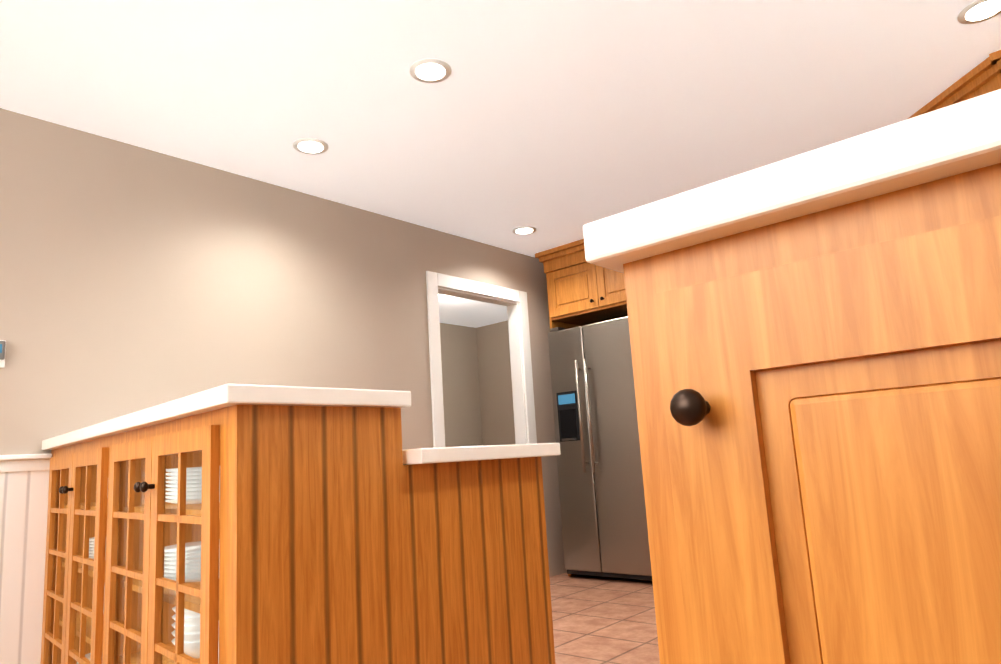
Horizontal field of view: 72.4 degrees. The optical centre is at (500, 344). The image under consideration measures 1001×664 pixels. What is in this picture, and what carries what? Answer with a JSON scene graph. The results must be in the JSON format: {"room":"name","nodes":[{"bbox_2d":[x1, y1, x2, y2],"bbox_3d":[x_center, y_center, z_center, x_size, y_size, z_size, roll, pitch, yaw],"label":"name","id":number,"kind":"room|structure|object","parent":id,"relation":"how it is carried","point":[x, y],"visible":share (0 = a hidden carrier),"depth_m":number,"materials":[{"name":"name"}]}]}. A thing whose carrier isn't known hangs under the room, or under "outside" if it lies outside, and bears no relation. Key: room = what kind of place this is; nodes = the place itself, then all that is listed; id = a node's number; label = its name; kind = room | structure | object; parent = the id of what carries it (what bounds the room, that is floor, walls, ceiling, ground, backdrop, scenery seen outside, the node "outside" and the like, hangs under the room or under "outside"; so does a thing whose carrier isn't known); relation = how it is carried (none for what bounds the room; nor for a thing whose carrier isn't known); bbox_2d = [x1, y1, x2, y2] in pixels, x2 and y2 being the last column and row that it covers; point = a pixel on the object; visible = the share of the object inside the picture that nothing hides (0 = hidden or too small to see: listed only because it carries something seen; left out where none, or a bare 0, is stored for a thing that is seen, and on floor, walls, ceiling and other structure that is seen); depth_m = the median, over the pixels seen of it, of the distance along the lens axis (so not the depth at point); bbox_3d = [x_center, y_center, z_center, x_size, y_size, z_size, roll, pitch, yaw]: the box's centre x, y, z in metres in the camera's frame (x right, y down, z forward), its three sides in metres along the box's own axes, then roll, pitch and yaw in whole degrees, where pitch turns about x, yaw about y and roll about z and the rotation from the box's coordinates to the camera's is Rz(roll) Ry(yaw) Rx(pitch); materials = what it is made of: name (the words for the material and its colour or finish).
{"room":"kitchen","nodes":[
{"label":"kitchen","id":0,"kind":"room"},
{"bbox_2d":[0,108,566,576],"bbox_3d":[-2.048,0.221,2.686,0.100,2.440,8.520,-12,-12,41],"label":"wall","id":1,"kind":"structure","parent":0,"point":[133,278],"depth_m":3.36,"materials":[{"name":"paint"}]},
{"bbox_2d":[0,340,5,367],"bbox_3d":[-1.998,0.031,2.689,0.028,0.110,0.090,-12,-12,41],"label":"thermostat","id":2,"kind":"object","parent":1,"relation":"attached to","point":[2,351],"visible":1,"depth_m":2.71,"materials":[{"name":"white plastic"}]},
{"bbox_2d":[0,454,51,663],"bbox_3d":[-3.296,0.752,1.034,0.040,1.005,4.495,-12,-12,41],"label":"wainscoting","id":3,"kind":"structure","parent":1,"relation":"attached to","point":[24,485],"depth_m":2.66,"materials":[{"name":"white wood"}]},
{"bbox_2d":[426,271,536,447],"bbox_3d":[-0.126,0.608,4.781,0.136,2.130,1.030,-12,-12,41],"label":"door frame","id":4,"kind":"structure","parent":1,"relation":"attached to","point":[436,282],"depth_m":5.06,"materials":[{"name":"white wood"}]},
{"bbox_2d":[440,323,482,446],"bbox_3d":[-1.425,0.859,6.770,0.100,2.440,3.700,-12,-12,41],"label":"wall","id":5,"kind":"structure","parent":0,"point":[461,393],"depth_m":7.88,"materials":[{"name":"paint"}]},
{"bbox_2d":[476,320,514,445],"bbox_3d":[0.630,0.830,7.351,2.200,2.440,0.100,-12,-12,41],"label":"wall","id":6,"kind":"structure","parent":0,"point":[496,396],"depth_m":7.94,"materials":[{"name":"paint"}]},
{"bbox_2d":[0,0,1000,327],"bbox_3d":[-1.133,-1.116,2.738,6.200,0.100,9.600,-12,-12,41],"label":"ceiling","id":7,"kind":"structure","parent":0,"point":[558,122],"depth_m":2.93,"materials":[{"name":"paint"}]},
{"bbox_2d":[293,138,328,154],"bbox_3d":[-0.929,-0.971,3.349,0.170,0.008,0.170,-12,-12,41],"label":"recessed light","id":8,"kind":"object","parent":7,"relation":"in","point":[313,146],"visible":1,"depth_m":3.34,"materials":[{"name":"white"}]},
{"bbox_2d":[409,58,451,82],"bbox_3d":[-0.283,-1.107,2.768,0.170,0.008,0.170,-12,-12,41],"label":"recessed light","id":9,"kind":"object","parent":7,"relation":"in","point":[429,70],"visible":1,"depth_m":2.76,"materials":[{"name":"white"}]},
{"bbox_2d":[512,226,535,234],"bbox_3d":[0.168,-0.800,4.787,0.170,0.008,0.170,-12,-12,41],"label":"recessed light","id":10,"kind":"object","parent":7,"relation":"in","point":[523,230],"visible":1,"depth_m":4.77,"materials":[{"name":"white"}]},
{"bbox_2d":[957,0,1000,23],"bbox_3d":[1.827,-1.266,2.584,0.170,0.008,0.170,-12,-12,41],"label":"recessed light","id":11,"kind":"object","parent":7,"relation":"in","point":[978,11],"visible":1,"depth_m":2.59,"materials":[{"name":"white"}]},
{"bbox_2d":[543,243,627,326],"bbox_3d":[0.776,-0.451,5.386,0.514,0.504,0.657,-12,-12,41],"label":"upper cabinet","id":12,"kind":"object","parent":0,"relation":"attached to","point":[581,291],"depth_m":5.17,"materials":[{"name":"brown wood"}]},
{"bbox_2d":[550,572,659,663],"bbox_3d":[1.144,1.378,3.057,4.000,0.100,3.520,-12,-12,41],"label":"floor","id":13,"kind":"structure","parent":0,"point":[602,620],"depth_m":3.61,"materials":[{"name":"beige tile"}]},
{"bbox_2d":[548,316,651,579],"bbox_3d":[0.949,0.734,5.005,0.889,1.824,0.758,-12,-12,41],"label":"fridge","id":14,"kind":"object","parent":13,"relation":"on","point":[602,506],"visible":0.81,"depth_m":4.80,"materials":[{"name":"silver metal"}]},
{"bbox_2d":[926,62,1000,112],"bbox_3d":[2.805,0.032,3.221,1.279,2.404,0.905,-3,-9,-4],"label":"tall cabinet","id":15,"kind":"object","parent":13,"relation":"on","point":[983,77],"depth_m":3.03,"materials":[{"name":"brown wood"}]},
{"bbox_2d":[998,58,1000,81],"bbox_3d":[2.842,-0.069,2.628,1.279,2.404,0.385,-3,-9,-4],"label":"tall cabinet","id":16,"kind":"object","parent":13,"relation":"on","point":[999,59],"depth_m":2.90,"materials":[{"name":"brown wood"}]},
{"bbox_2d":[603,267,627,314],"bbox_3d":[1.066,-0.511,5.131,0.515,0.504,0.657,-12,-12,41],"label":"upper cabinet","id":17,"kind":"object","parent":0,"relation":"attached to","point":[614,281],"depth_m":4.91,"materials":[{"name":"brown wood"}]},
{"bbox_3d":[-0.957,0.876,-0.748,2.000,0.100,5.000,-12,-12,41],"label":"floor","id":18,"kind":"structure","parent":0,"visible":0},
{"bbox_2d":[583,89,1000,663],"bbox_3d":[0.570,0.401,0.535,0.654,1.070,0.729,-12,-12,41],"label":"bar cabinet","id":19,"kind":"object","parent":18,"relation":"on","point":[815,338],"visible":1,"depth_m":0.45,"materials":[{"name":"brown wood"}]},
{"bbox_3d":[-2.441,1.182,0.557,2.000,0.100,5.000,-12,-12,41],"label":"floor","id":20,"kind":"structure","parent":0,"visible":0},
{"bbox_2d":[41,404,554,663],"bbox_3d":[-0.827,0.818,2.388,1.910,1.020,1.194,-12,-12,41],"label":"kitchen island","id":21,"kind":"object","parent":20,"relation":"on","point":[342,525],"depth_m":1.69,"materials":[{"name":"brown wood"}]},
{"bbox_2d":[89,537,94,558],"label":"plate","id":22,"kind":"object","parent":21,"relation":"in","point":[90,549],"depth_m":2.59,"materials":[{"name":"white ceramic"}]},
{"bbox_2d":[164,544,176,579],"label":"plate","id":23,"kind":"object","parent":21,"relation":"in","point":[172,568],"depth_m":1.92,"materials":[{"name":"white ceramic"}]},
{"bbox_2d":[165,468,177,503],"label":"plate","id":24,"kind":"object","parent":21,"relation":"in","point":[173,486],"depth_m":1.94,"materials":[{"name":"white ceramic"}]},
{"bbox_2d":[171,606,175,644],"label":"plate","id":25,"kind":"object","parent":21,"relation":"in","point":[174,609],"depth_m":1.95,"materials":[{"name":"white ceramic"}]},
{"bbox_2d":[184,608,199,657],"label":"bowl","id":26,"kind":"object","parent":21,"relation":"in","point":[195,638],"depth_m":1.92,"materials":[{"name":"white ceramic"}]},
{"bbox_2d":[185,541,200,581],"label":"plate","id":27,"kind":"object","parent":21,"relation":"in","point":[188,557],"depth_m":1.90,"materials":[{"name":"white ceramic"}]},
{"bbox_2d":[186,467,201,504],"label":"plate","id":28,"kind":"object","parent":21,"relation":"in","point":[196,496],"depth_m":1.93,"materials":[{"name":"white ceramic"}]},
{"bbox_2d":[46,384,410,439],"bbox_3d":[-1.043,0.272,2.258,1.926,0.040,0.673,-12,-12,41],"label":"island countertop","id":29,"kind":"structure","parent":21,"relation":"on","point":[217,397],"depth_m":1.56,"materials":[{"name":"white stone"}]},
{"bbox_2d":[413,443,560,463],"bbox_3d":[-0.668,0.456,2.619,1.956,0.039,0.758,-12,-12,41],"label":"island countertop","id":30,"kind":"structure","parent":21,"relation":"on","point":[464,454],"depth_m":1.87,"materials":[{"name":"white stone"}]}
]}

